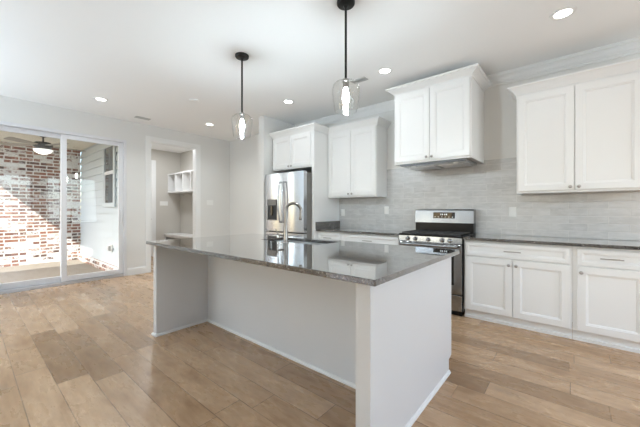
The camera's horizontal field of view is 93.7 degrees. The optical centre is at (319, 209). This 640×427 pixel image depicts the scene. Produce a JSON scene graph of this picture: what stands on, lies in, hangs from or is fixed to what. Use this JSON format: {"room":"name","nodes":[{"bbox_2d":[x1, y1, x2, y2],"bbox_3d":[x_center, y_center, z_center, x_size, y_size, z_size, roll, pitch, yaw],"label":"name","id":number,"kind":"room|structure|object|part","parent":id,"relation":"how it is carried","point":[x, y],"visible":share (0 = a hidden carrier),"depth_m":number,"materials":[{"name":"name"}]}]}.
{"room":"kitchen","nodes":[
{"label":"kitchen","id":0,"kind":"room"},
{"bbox_2d":[0,141,79,266],"bbox_3d":[-7.463,-0.130,6.507,0.200,2.820,3.575,0,0,40],"label":"brick wall","id":1,"kind":"structure","parent":0,"point":[29,180],"depth_m":7.14,"materials":[{"name":"brick"}]},
{"bbox_2d":[0,131,95,151],"bbox_3d":[-5.770,-1.600,5.935,3.530,0.120,2.515,0,0,40],"label":"ceiling","id":2,"kind":"structure","parent":0,"point":[73,144],"depth_m":6.65,"materials":[{"name":"paint"}]},
{"bbox_2d":[0,136,82,154],"bbox_3d":[-5.582,-1.330,6.114,1.342,0.420,1.291,0,0,40],"label":"ceiling fan","id":3,"kind":"object","parent":2,"relation":"hanging from","point":[41,147],"visible":0.9,"depth_m":5.96,"materials":[{"name":"brown metal"}]},
{"bbox_3d":[-5.986,-1.300,5.966,0.590,0.040,0.150,0,0,-16],"label":"blade","id":4,"kind":"part","parent":3,"relation":"part of","materials":[{"name":"beige wood"}]},
{"bbox_3d":[-5.620,-1.300,5.680,0.150,0.040,0.590,0,0,2],"label":"blade","id":5,"kind":"part","parent":3,"relation":"part of","materials":[{"name":"beige wood"}]},
{"bbox_3d":[-5.607,-1.170,6.075,0.310,0.100,0.310,0,0,40],"label":"lamp shade","id":6,"kind":"part","parent":3,"relation":"part of","materials":[{"name":"white glass"}]},
{"bbox_2d":[0,259,102,283],"bbox_3d":[-7.441,1.350,3.943,3.530,0.140,7.475,0,0,40],"label":"floor","id":7,"kind":"structure","parent":0,"point":[8,274],"depth_m":6.35,"materials":[{"name":"beige concrete"}]},
{"bbox_2d":[80,143,117,266],"bbox_3d":[-4.927,-0.210,6.784,3.330,2.660,0.130,0,0,40],"label":"wall","id":8,"kind":"structure","parent":0,"point":[99,224],"depth_m":6.91,"materials":[{"name":"white wood"}]},
{"bbox_2d":[78,253,117,270],"bbox_3d":[-4.943,1.200,6.765,3.330,0.160,0.180,0,0,40],"label":"trim","id":9,"kind":"structure","parent":8,"relation":"attached to","point":[104,266],"depth_m":6.72,"materials":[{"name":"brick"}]},
{"bbox_2d":[102,144,115,206],"bbox_3d":[-4.395,-0.730,6.243,0.800,1.340,0.025,0,0,40],"label":"window","id":10,"kind":"structure","parent":8,"relation":"in","point":[108,151],"depth_m":6.23,"materials":[{"name":"white"}]},
{"bbox_3d":[-4.392,-0.480,6.247,0.600,0.660,0.014,0,0,40],"label":"sash","id":11,"kind":"part","parent":10,"relation":"part of","materials":[{"name":"white plastic"}]},
{"bbox_3d":[-4.389,-0.730,6.250,0.600,1.160,0.007,0,0,40],"label":"pane","id":12,"kind":"part","parent":10,"relation":"part of","materials":[{"name":"clear glass"}]},
{"bbox_2d":[107,244,112,251],"bbox_3d":[-4.302,0.785,6.136,0.140,0.150,0.071,0,0,40],"label":"outlet box","id":13,"kind":"object","parent":8,"relation":"attached to","point":[110,247],"visible":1,"depth_m":6.11,"materials":[{"name":"white plastic"}]},
{"bbox_2d":[0,95,229,275],"bbox_3d":[-5.015,-0.220,3.980,0.140,2.880,8.650,0,0,40],"label":"wall","id":14,"kind":"structure","parent":0,"point":[215,153],"depth_m":5.72,"materials":[{"name":"paint"}]},
{"bbox_2d":[0,121,126,293],"bbox_3d":[-4.214,-0.035,4.897,0.178,2.510,1.825,0,0,40],"label":"door","id":15,"kind":"structure","parent":14,"relation":"in","point":[63,279],"depth_m":4.92,"materials":[{"name":"white plastic"}]},
{"bbox_3d":[-4.510,-0.034,4.621,0.040,2.408,0.929,0,0,40],"label":"sash","id":16,"kind":"part","parent":15,"relation":"part of","materials":[{"name":"clear glass"}]},
{"bbox_3d":[-3.931,-0.034,5.217,0.040,2.408,0.879,0,0,40],"label":"sash","id":17,"kind":"part","parent":15,"relation":"part of","materials":[{"name":"clear glass"}]},
{"bbox_2d":[128,266,145,275],"bbox_3d":[-3.475,1.153,5.694,0.016,0.135,0.307,0,0,40],"label":"baseboard","id":18,"kind":"structure","parent":14,"relation":"attached to","point":[136,270],"depth_m":5.69,"materials":[{"name":"paint"}]},
{"bbox_2d":[146,136,200,272],"bbox_3d":[-3.077,-0.112,6.289,0.180,2.663,1.116,0,0,40],"label":"trim","id":19,"kind":"structure","parent":14,"relation":"attached to","point":[196,148],"depth_m":6.29,"materials":[{"name":"paint"}]},
{"bbox_2d":[207,200,212,204],"bbox_3d":[-2.512,-0.168,6.847,0.009,0.116,0.160,0,0,40],"label":"light switch","id":20,"kind":"object","parent":14,"relation":"attached to","point":[209,202],"visible":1,"depth_m":6.84,"materials":[{"name":"white plastic"}]},
{"bbox_2d":[151,149,179,239],"bbox_3d":[-4.503,-0.190,7.858,0.100,2.820,1.830,0,0,40],"label":"wall","id":21,"kind":"structure","parent":0,"point":[167,217],"depth_m":8.15,"materials":[{"name":"paint"}]},
{"bbox_2d":[151,160,155,255],"bbox_3d":[-4.587,-0.045,7.602,0.100,2.530,0.830,0,0,40],"label":"door","id":22,"kind":"structure","parent":21,"relation":"in","point":[153,162],"depth_m":7.89,"materials":[{"name":"paint"}]},
{"bbox_2d":[160,201,167,205],"bbox_3d":[-4.219,-0.176,8.111,0.009,0.111,0.182,0,0,40],"label":"light switch","id":23,"kind":"object","parent":21,"relation":"attached to","point":[162,203],"visible":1,"depth_m":8.11,"materials":[{"name":"white plastic"}]},
{"bbox_2d":[151,143,190,152],"bbox_3d":[-3.744,-1.640,7.221,2.080,0.080,1.830,0,0,40],"label":"ceiling","id":24,"kind":"structure","parent":0,"point":[153,146],"depth_m":7.80,"materials":[{"name":"paint"}]},
{"bbox_2d":[180,150,192,233],"bbox_3d":[-3.150,-0.190,7.852,1.980,2.820,0.100,0,0,40],"label":"wall","id":25,"kind":"structure","parent":0,"point":[186,158],"depth_m":8.21,"materials":[{"name":"paint"}]},
{"bbox_2d":[168,170,192,197],"bbox_3d":[-3.399,-0.660,7.772,1.699,0.640,0.339,0,0,40],"label":"cubby shelf","id":26,"kind":"object","parent":25,"relation":"attached to","point":[181,183],"visible":0.52,"depth_m":7.93,"materials":[{"name":"white paint"}]},
{"bbox_3d":[-3.399,-0.963,7.772,1.699,0.035,0.339,0,0,40],"label":"shelf","id":27,"kind":"part","parent":26,"relation":"part of","materials":[{"name":"white paint"}]},
{"bbox_3d":[-3.399,-0.477,7.772,1.699,0.035,0.339,0,0,40],"label":"shelf","id":28,"kind":"part","parent":26,"relation":"part of","materials":[{"name":"white paint"}]},
{"bbox_3d":[-3.285,-0.400,7.886,1.670,0.120,0.019,0,0,40],"label":"rail","id":29,"kind":"part","parent":26,"relation":"part of","materials":[{"name":"paint"}]},
{"bbox_2d":[230,134,258,234],"bbox_3d":[-1.363,-0.220,6.737,2.190,2.880,0.270,0,0,40],"label":"wall","id":30,"kind":"structure","parent":0,"point":[244,152],"depth_m":6.87,"materials":[{"name":"paint"}]},
{"bbox_2d":[259,116,294,233],"bbox_3d":[-0.712,-0.220,5.701,0.140,2.880,1.020,0,0,40],"label":"wall","id":31,"kind":"structure","parent":0,"point":[267,125],"depth_m":5.33,"materials":[{"name":"paint"}]},
{"bbox_2d":[0,0,639,140],"bbox_3d":[-1.384,-1.720,1.011,9.520,0.120,9.070,0,0,40],"label":"ceiling","id":32,"kind":"structure","parent":0,"point":[148,58],"depth_m":3.08,"materials":[{"name":"paint"}]},
{"bbox_2d":[93,97,107,100],"bbox_3d":[-3.274,-1.655,4.484,0.180,0.010,0.180,0,0,40],"label":"recessed light","id":33,"kind":"object","parent":32,"relation":"in","point":[95,98],"visible":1,"depth_m":4.48,"materials":[{"name":"white"}]},
{"bbox_2d":[134,116,150,120],"bbox_3d":[-3.199,-1.656,5.413,0.110,0.008,0.240,0,0,40],"label":"ceiling vent","id":34,"kind":"object","parent":32,"relation":"in","point":[139,117],"visible":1,"depth_m":5.42,"materials":[{"name":"grey metal"}]},
{"bbox_2d":[231,52,252,131],"bbox_3d":[-0.838,-1.221,3.222,0.222,0.876,0.222,0,0,40],"label":"pendant light","id":35,"kind":"object","parent":32,"relation":"hanging from","point":[241,56],"visible":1,"depth_m":3.21,"materials":[{"name":"black metal"}]},
{"bbox_2d":[239,112,244,119],"bbox_3d":[-0.838,-1.009,3.222,0.060,0.078,0.060,0,0,40],"label":"socket","id":36,"kind":"object","parent":35,"relation":"attached to","point":[241,114],"depth_m":3.20,"materials":[{"name":"silver metal"}]},
{"bbox_3d":[-0.838,-1.327,3.222,0.019,0.585,0.019,0,0,40],"label":"rod","id":37,"kind":"part","parent":35,"relation":"part of","materials":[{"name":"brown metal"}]},
{"bbox_3d":[-0.838,-0.905,3.222,0.052,0.130,0.052,0,0,40],"label":"bulb","id":38,"kind":"part","parent":35,"relation":"part of","materials":[{"name":"white glass"}]},
{"bbox_2d":[283,99,293,103],"bbox_3d":[-0.483,-1.655,4.583,0.180,0.010,0.180,0,0,40],"label":"recessed light","id":39,"kind":"object","parent":32,"relation":"in","point":[287,101],"visible":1,"depth_m":4.57,"materials":[{"name":"white plastic"}]},
{"bbox_2d":[332,0,354,108],"bbox_3d":[0.206,-1.221,2.392,0.222,0.876,0.222,0,0,40],"label":"pendant light","id":40,"kind":"object","parent":32,"relation":"hanging from","point":[345,5],"visible":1,"depth_m":2.38,"materials":[{"name":"black metal"}]},
{"bbox_2d":[342,78,349,88],"bbox_3d":[0.206,-1.009,2.392,0.060,0.078,0.060,0,0,40],"label":"socket","id":41,"kind":"object","parent":40,"relation":"attached to","point":[346,81],"depth_m":2.37,"materials":[{"name":"silver metal"}]},
{"bbox_3d":[0.206,-1.327,2.392,0.019,0.585,0.019,0,0,40],"label":"rod","id":42,"kind":"part","parent":40,"relation":"part of","materials":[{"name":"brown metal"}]},
{"bbox_3d":[0.206,-0.905,2.392,0.052,0.130,0.052,0,0,40],"label":"bulb","id":43,"kind":"part","parent":40,"relation":"part of","materials":[{"name":"white glass"}]},
{"bbox_2d":[350,77,367,83],"bbox_3d":[0.502,-1.656,3.834,0.210,0.008,0.100,0,0,40],"label":"ceiling vent","id":44,"kind":"object","parent":32,"relation":"in","point":[361,79],"visible":1,"depth_m":3.83,"materials":[{"name":"white metal"}]},
{"bbox_2d":[377,67,392,73],"bbox_3d":[0.771,-1.655,3.570,0.180,0.010,0.180,0,0,40],"label":"recessed light","id":45,"kind":"object","parent":32,"relation":"in","point":[384,70],"visible":1,"depth_m":3.56,"materials":[{"name":"white plastic"}]},
{"bbox_2d":[550,6,576,19],"bbox_3d":[2.045,-1.655,2.526,0.180,0.010,0.180,0,0,40],"label":"recessed light","id":46,"kind":"object","parent":32,"relation":"in","point":[563,12],"visible":1,"depth_m":2.51,"materials":[{"name":"white plastic"}]},
{"bbox_2d":[0,256,639,426],"bbox_3d":[-2.238,1.270,1.728,11.450,0.100,8.770,0,0,40],"label":"floor","id":47,"kind":"structure","parent":0,"point":[83,354],"depth_m":2.20,"materials":[{"name":"brown wood"}]},
{"bbox_2d":[164,233,192,239],"bbox_3d":[-3.420,0.930,7.725,1.670,0.580,0.439,0,0,40],"label":"bench","id":48,"kind":"object","parent":47,"relation":"on","point":[168,236],"visible":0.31,"depth_m":7.84,"materials":[{"name":"white paint"}]},
{"bbox_3d":[-3.551,0.950,7.568,1.670,0.540,0.014,0,0,40],"label":"frame","id":49,"kind":"part","parent":48,"relation":"part of","materials":[{"name":"white paint"}]},
{"bbox_2d":[265,170,311,237],"bbox_3d":[-0.376,0.302,5.239,0.920,1.835,0.896,0,0,40],"label":"refrigerator","id":50,"kind":"object","parent":47,"relation":"on","point":[281,189],"visible":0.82,"depth_m":4.86,"materials":[{"name":"grey metal"}]},
{"bbox_3d":[-0.766,-0.130,5.137,0.452,0.970,0.085,0,0,40],"label":"fridge door","id":51,"kind":"part","parent":50,"relation":"part of","materials":[{"name":"silver metal"}]},
{"bbox_3d":[-0.673,-0.130,4.961,0.027,0.687,0.088,0,0,40],"label":"door handle","id":52,"kind":"part","parent":50,"relation":"part of","materials":[{"name":"silver metal"}]},
{"bbox_3d":[-0.605,-0.130,4.904,0.027,0.687,0.088,0,0,40],"label":"door handle","id":53,"kind":"part","parent":50,"relation":"part of","materials":[{"name":"silver metal"}]},
{"bbox_3d":[-0.587,0.773,4.987,0.920,0.793,0.085,0,0,40],"label":"freezer drawer","id":54,"kind":"part","parent":50,"relation":"part of","materials":[{"name":"silver metal"}]},
{"bbox_3d":[-0.412,-0.130,4.839,0.462,0.970,0.085,0,0,40],"label":"fridge door","id":55,"kind":"part","parent":50,"relation":"part of","materials":[{"name":"silver metal"}]},
{"bbox_2d":[151,246,450,426],"bbox_3d":[-0.317,0.778,2.610,2.457,0.884,1.219,0,0,40],"label":"kitchen island","id":56,"kind":"object","parent":47,"relation":"on","point":[389,342],"visible":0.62,"depth_m":2.19,"materials":[{"name":"grey paint"}]},
{"bbox_3d":[-1.417,0.778,3.138,0.065,0.884,0.585,0,0,40],"label":"panel","id":57,"kind":"part","parent":56,"relation":"part of","materials":[{"name":"grey paint"}]},
{"bbox_3d":[-0.356,0.778,2.576,2.283,0.884,0.020,0,0,40],"label":"panel","id":58,"kind":"part","parent":56,"relation":"part of","materials":[{"name":"grey paint"}]},
{"bbox_2d":[146,233,458,286],"bbox_3d":[-0.321,0.320,2.612,2.540,0.030,1.280,0,0,40],"label":"island countertop","id":59,"kind":"structure","parent":56,"relation":"on","point":[370,264],"depth_m":2.10,"materials":[{"name":"grey stone"}]},
{"bbox_2d":[275,202,302,242],"bbox_3d":[-0.293,0.115,2.812,0.257,0.381,0.055,0,0,-5],"label":"kitchen faucet","id":60,"kind":"object","parent":59,"relation":"on","point":[285,234],"visible":1,"depth_m":2.80,"materials":[{"name":"silver metal"}]},
{"bbox_3d":[-0.250,0.037,2.812,0.172,0.226,0.029,0,0,-2],"label":"spout","id":61,"kind":"part","parent":60,"relation":"part of","materials":[{"name":"silver metal"}]},
{"bbox_2d":[278,240,324,244],"bbox_3d":[-0.212,0.430,2.991,0.782,0.190,0.356,0,0,40],"label":"sink","id":62,"kind":"object","parent":59,"relation":"in","point":[291,241],"visible":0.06,"depth_m":3.10,"materials":[{"name":"silver metal"}]},
{"bbox_2d":[278,240,307,242],"bbox_3d":[-0.363,0.430,3.118,0.388,0.190,0.356,0,0,40],"label":"basin","id":63,"kind":"object","parent":62,"relation":"in","point":[291,241],"depth_m":3.26,"materials":[{"name":"silver metal"}]},
{"bbox_2d":[301,242,324,244],"bbox_3d":[-0.063,0.430,2.866,0.393,0.190,0.356,0,0,40],"label":"basin","id":64,"kind":"object","parent":62,"relation":"in","point":[312,243],"depth_m":3.07,"materials":[{"name":"silver metal"}]},
{"bbox_3d":[0.587,0.778,1.860,0.080,0.884,1.205,0,0,40],"label":"panel","id":65,"kind":"part","parent":56,"relation":"part of","materials":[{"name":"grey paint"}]},
{"bbox_2d":[318,231,340,239],"bbox_3d":[0.313,0.778,4.890,0.462,0.883,0.642,0,0,40],"label":"base cabinet","id":66,"kind":"object","parent":47,"relation":"on","point":[321,234],"visible":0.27,"depth_m":4.67,"materials":[{"name":"white paint"}]},
{"bbox_2d":[341,232,399,244],"bbox_3d":[0.858,0.778,4.433,0.955,0.883,0.642,0,0,40],"label":"base cabinet","id":67,"kind":"object","parent":47,"relation":"on","point":[355,237],"visible":0.18,"depth_m":4.19,"materials":[{"name":"white paint"}]},
{"bbox_2d":[315,221,407,235],"bbox_3d":[0.679,0.263,4.579,1.421,0.145,0.648,0,0,40],"label":"countertop","id":68,"kind":"structure","parent":67,"relation":"on","point":[327,226],"depth_m":4.69,"materials":[{"name":"grey stone"}]},
{"bbox_2d":[399,209,475,315],"bbox_3d":[1.494,0.606,3.843,0.764,1.228,0.701,0,0,40],"label":"gas range","id":69,"kind":"object","parent":47,"relation":"on","point":[435,228],"visible":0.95,"depth_m":3.75,"materials":[{"name":"silver metal"}]},
{"bbox_3d":[1.288,0.420,3.598,0.684,0.031,0.061,0,0,40],"label":"door handle","id":70,"kind":"part","parent":69,"relation":"part of","materials":[{"name":"silver metal"}]},
{"bbox_3d":[1.319,0.680,3.635,0.752,0.570,0.034,0,0,40],"label":"oven door","id":71,"kind":"part","parent":69,"relation":"part of","materials":[{"name":"silver metal"}]},
{"bbox_3d":[1.317,0.354,3.632,0.756,0.067,0.041,0,0,40],"label":"control panel","id":72,"kind":"part","parent":69,"relation":"part of","materials":[{"name":"silver metal"}]},
{"bbox_2d":[399,232,472,237],"bbox_3d":[1.474,0.308,3.820,0.764,0.024,0.512,0,0,40],"label":"cooktop","id":73,"kind":"object","parent":69,"relation":"in","point":[404,234],"depth_m":3.65,"materials":[{"name":"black metal"}]},
{"bbox_3d":[1.320,1.065,3.636,0.752,0.180,0.031,0,0,40],"label":"storage drawer","id":74,"kind":"part","parent":69,"relation":"part of","materials":[{"name":"silver metal"}]},
{"bbox_2d":[464,240,571,338],"bbox_3d":[2.179,0.778,3.324,0.945,0.883,0.642,0,0,40],"label":"base cabinet","id":75,"kind":"object","parent":47,"relation":"on","point":[526,286],"visible":0.96,"depth_m":3.07,"materials":[{"name":"white paint"}]},
{"bbox_3d":[1.822,0.818,3.262,0.455,0.595,0.020,0,0,40],"label":"door","id":76,"kind":"part","parent":75,"relation":"part of","materials":[{"name":"white paint"}]},
{"bbox_3d":[1.999,0.433,3.114,0.916,0.150,0.020,0,0,40],"label":"drawer","id":77,"kind":"part","parent":75,"relation":"part of","materials":[{"name":"white paint"}]},
{"bbox_3d":[2.176,0.818,2.965,0.455,0.595,0.020,0,0,40],"label":"door","id":78,"kind":"part","parent":75,"relation":"part of","materials":[{"name":"white paint"}]},
{"bbox_2d":[463,234,639,249],"bbox_3d":[2.387,0.320,3.148,1.490,0.030,0.643,0,0,40],"label":"countertop","id":79,"kind":"structure","parent":75,"relation":"on","point":[579,242],"depth_m":3.00,"materials":[{"name":"grey stone"}]},
{"bbox_2d":[573,246,639,352],"bbox_3d":[2.743,0.778,2.851,0.523,0.883,0.642,0,0,40],"label":"base cabinet","id":80,"kind":"object","parent":47,"relation":"on","point":[606,281],"visible":0.97,"depth_m":2.66,"materials":[{"name":"white paint"}]},
{"bbox_3d":[2.565,0.433,2.639,0.463,0.150,0.020,0,0,40],"label":"drawer","id":81,"kind":"part","parent":80,"relation":"part of","materials":[{"name":"white paint"}]},
{"bbox_3d":[2.565,0.818,2.639,0.463,0.595,0.020,0,0,40],"label":"door","id":82,"kind":"part","parent":80,"relation":"part of","materials":[{"name":"white paint"}]},
{"bbox_3d":[2.547,0.433,2.618,0.150,0.010,0.034,0,0,40],"label":"bar pull","id":83,"kind":"part","parent":80,"relation":"part of","materials":[{"name":"silver metal"}]},
{"bbox_2d":[321,53,639,321],"bbox_3d":[2.315,-0.220,3.723,7.040,2.880,0.160,0,0,40],"label":"wall","id":84,"kind":"structure","parent":0,"point":[489,188],"depth_m":3.72,"materials":[{"name":"grey tile"}]},
{"bbox_2d":[269,122,338,238],"bbox_3d":[-0.273,-0.072,5.312,1.117,2.585,0.748,0,0,40],"label":"upper cabinet","id":85,"kind":"object","parent":84,"relation":"attached to","point":[303,147],"visible":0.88,"depth_m":4.95,"materials":[{"name":"white paint"}]},
{"bbox_3d":[-0.668,-0.985,5.234,0.447,0.530,0.020,0,0,40],"label":"door","id":86,"kind":"part","parent":85,"relation":"part of","materials":[{"name":"white paint"}]},
{"bbox_3d":[-0.270,-0.704,5.356,0.925,0.012,0.677,0,0,40],"label":"rail","id":87,"kind":"part","parent":85,"relation":"part of","materials":[{"name":"white paint"}]},
{"bbox_3d":[-0.375,-1.317,5.190,1.117,0.097,0.430,0,0,40],"label":"crown molding","id":88,"kind":"part","parent":85,"relation":"part of","materials":[{"name":"white paint"}]},
{"bbox_3d":[-0.321,-0.985,4.943,0.447,0.530,0.020,0,0,40],"label":"door","id":89,"kind":"part","parent":85,"relation":"part of","materials":[{"name":"white paint"}]},
{"bbox_3d":[0.105,-0.024,5.042,0.051,2.487,0.677,0,0,40],"label":"panel","id":90,"kind":"part","parent":85,"relation":"part of","materials":[{"name":"white paint"}]},
{"bbox_2d":[328,116,390,198],"bbox_3d":[0.598,-0.783,4.816,0.991,1.163,0.388,0,0,40],"label":"upper cabinet","id":91,"kind":"object","parent":84,"relation":"attached to","point":[357,150],"visible":0.98,"depth_m":4.67,"materials":[{"name":"white paint"}]},
{"bbox_3d":[0.313,-0.737,4.880,0.446,1.026,0.020,0,0,40],"label":"door","id":92,"kind":"part","parent":91,"relation":"part of","materials":[{"name":"white paint"}]},
{"bbox_3d":[0.594,-0.208,4.866,0.921,0.012,0.317,0,0,40],"label":"rail","id":93,"kind":"part","parent":91,"relation":"part of","materials":[{"name":"white paint"}]},
{"bbox_3d":[0.598,-1.317,4.816,0.991,0.097,0.388,0,0,40],"label":"crown molding","id":94,"kind":"part","parent":91,"relation":"part of","materials":[{"name":"white paint"}]},
{"bbox_3d":[0.660,-0.737,4.590,0.446,1.026,0.020,0,0,40],"label":"door","id":95,"kind":"part","parent":91,"relation":"part of","materials":[{"name":"white paint"}]},
{"bbox_2d":[384,207,388,213],"bbox_3d":[1.039,0.004,4.684,0.072,0.116,0.007,0,0,40],"label":"wall outlet","id":96,"kind":"object","parent":84,"relation":"attached to","point":[386,209],"visible":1,"depth_m":4.68,"materials":[{"name":"white plastic"}]},
{"bbox_2d":[386,63,490,166],"bbox_3d":[1.506,-1.085,3.849,1.100,0.990,0.703,0,0,40],"label":"upper cabinet","id":97,"kind":"object","parent":84,"relation":"attached to","point":[439,117],"visible":0.98,"depth_m":3.58,"materials":[{"name":"white paint"}]},
{"bbox_3d":[1.155,-1.046,3.782,0.448,0.868,0.020,0,0,40],"label":"door","id":98,"kind":"part","parent":97,"relation":"part of","materials":[{"name":"white paint"}]},
{"bbox_2d":[400,158,476,170],"bbox_3d":[1.520,-0.580,3.865,0.800,0.040,0.525,0,0,40],"label":"range hood","id":99,"kind":"object","parent":97,"relation":"attached to","point":[462,162],"visible":0.96,"depth_m":3.77,"materials":[{"name":"silver metal"}]},
{"bbox_3d":[1.506,-1.539,3.849,1.100,0.082,0.703,0,0,40],"label":"crown molding","id":100,"kind":"part","parent":97,"relation":"part of","materials":[{"name":"white paint"}]},
{"bbox_3d":[1.534,-0.596,3.882,0.930,0.012,0.617,0,0,40],"label":"rail","id":101,"kind":"part","parent":97,"relation":"part of","materials":[{"name":"white paint"}]},
{"bbox_3d":[1.503,-1.046,3.490,0.448,0.868,0.020,0,0,40],"label":"door","id":102,"kind":"part","parent":97,"relation":"part of","materials":[{"name":"white paint"}]},
{"bbox_2d":[295,37,639,126],"bbox_3d":[2.238,-1.601,3.631,7.040,0.118,0.100,0,0,40],"label":"trim","id":103,"kind":"structure","parent":84,"relation":"attached to","point":[631,46],"depth_m":3.40,"materials":[{"name":"paint"}]},
{"bbox_2d":[509,207,515,216],"bbox_3d":[2.318,0.022,3.611,0.075,0.116,0.007,0,0,40],"label":"wall outlet","id":104,"kind":"object","parent":84,"relation":"attached to","point":[512,210],"visible":1,"depth_m":3.61,"materials":[{"name":"white plastic"}]},
{"bbox_2d":[507,57,639,194],"bbox_3d":[2.640,-0.770,3.100,1.150,1.176,0.393,0,0,40],"label":"upper cabinet","id":105,"kind":"object","parent":84,"relation":"attached to","point":[579,131],"visible":1,"depth_m":2.96,"materials":[{"name":"white paint"}]},
{"bbox_3d":[2.366,-0.725,3.158,0.474,1.041,0.020,0,0,40],"label":"door","id":106,"kind":"part","parent":105,"relation":"part of","materials":[{"name":"white paint"}]},
{"bbox_3d":[2.640,-1.310,3.100,1.150,0.095,0.393,0,0,40],"label":"crown molding","id":107,"kind":"part","parent":105,"relation":"part of","materials":[{"name":"white paint"}]},
{"bbox_3d":[2.664,-0.188,3.129,1.000,0.012,0.317,0,0,40],"label":"rail","id":108,"kind":"part","parent":105,"relation":"part of","materials":[{"name":"white paint"}]},
{"bbox_3d":[2.734,-0.725,2.849,0.474,1.041,0.020,0,0,40],"label":"door","id":109,"kind":"part","parent":105,"relation":"part of","materials":[{"name":"white paint"}]}
]}

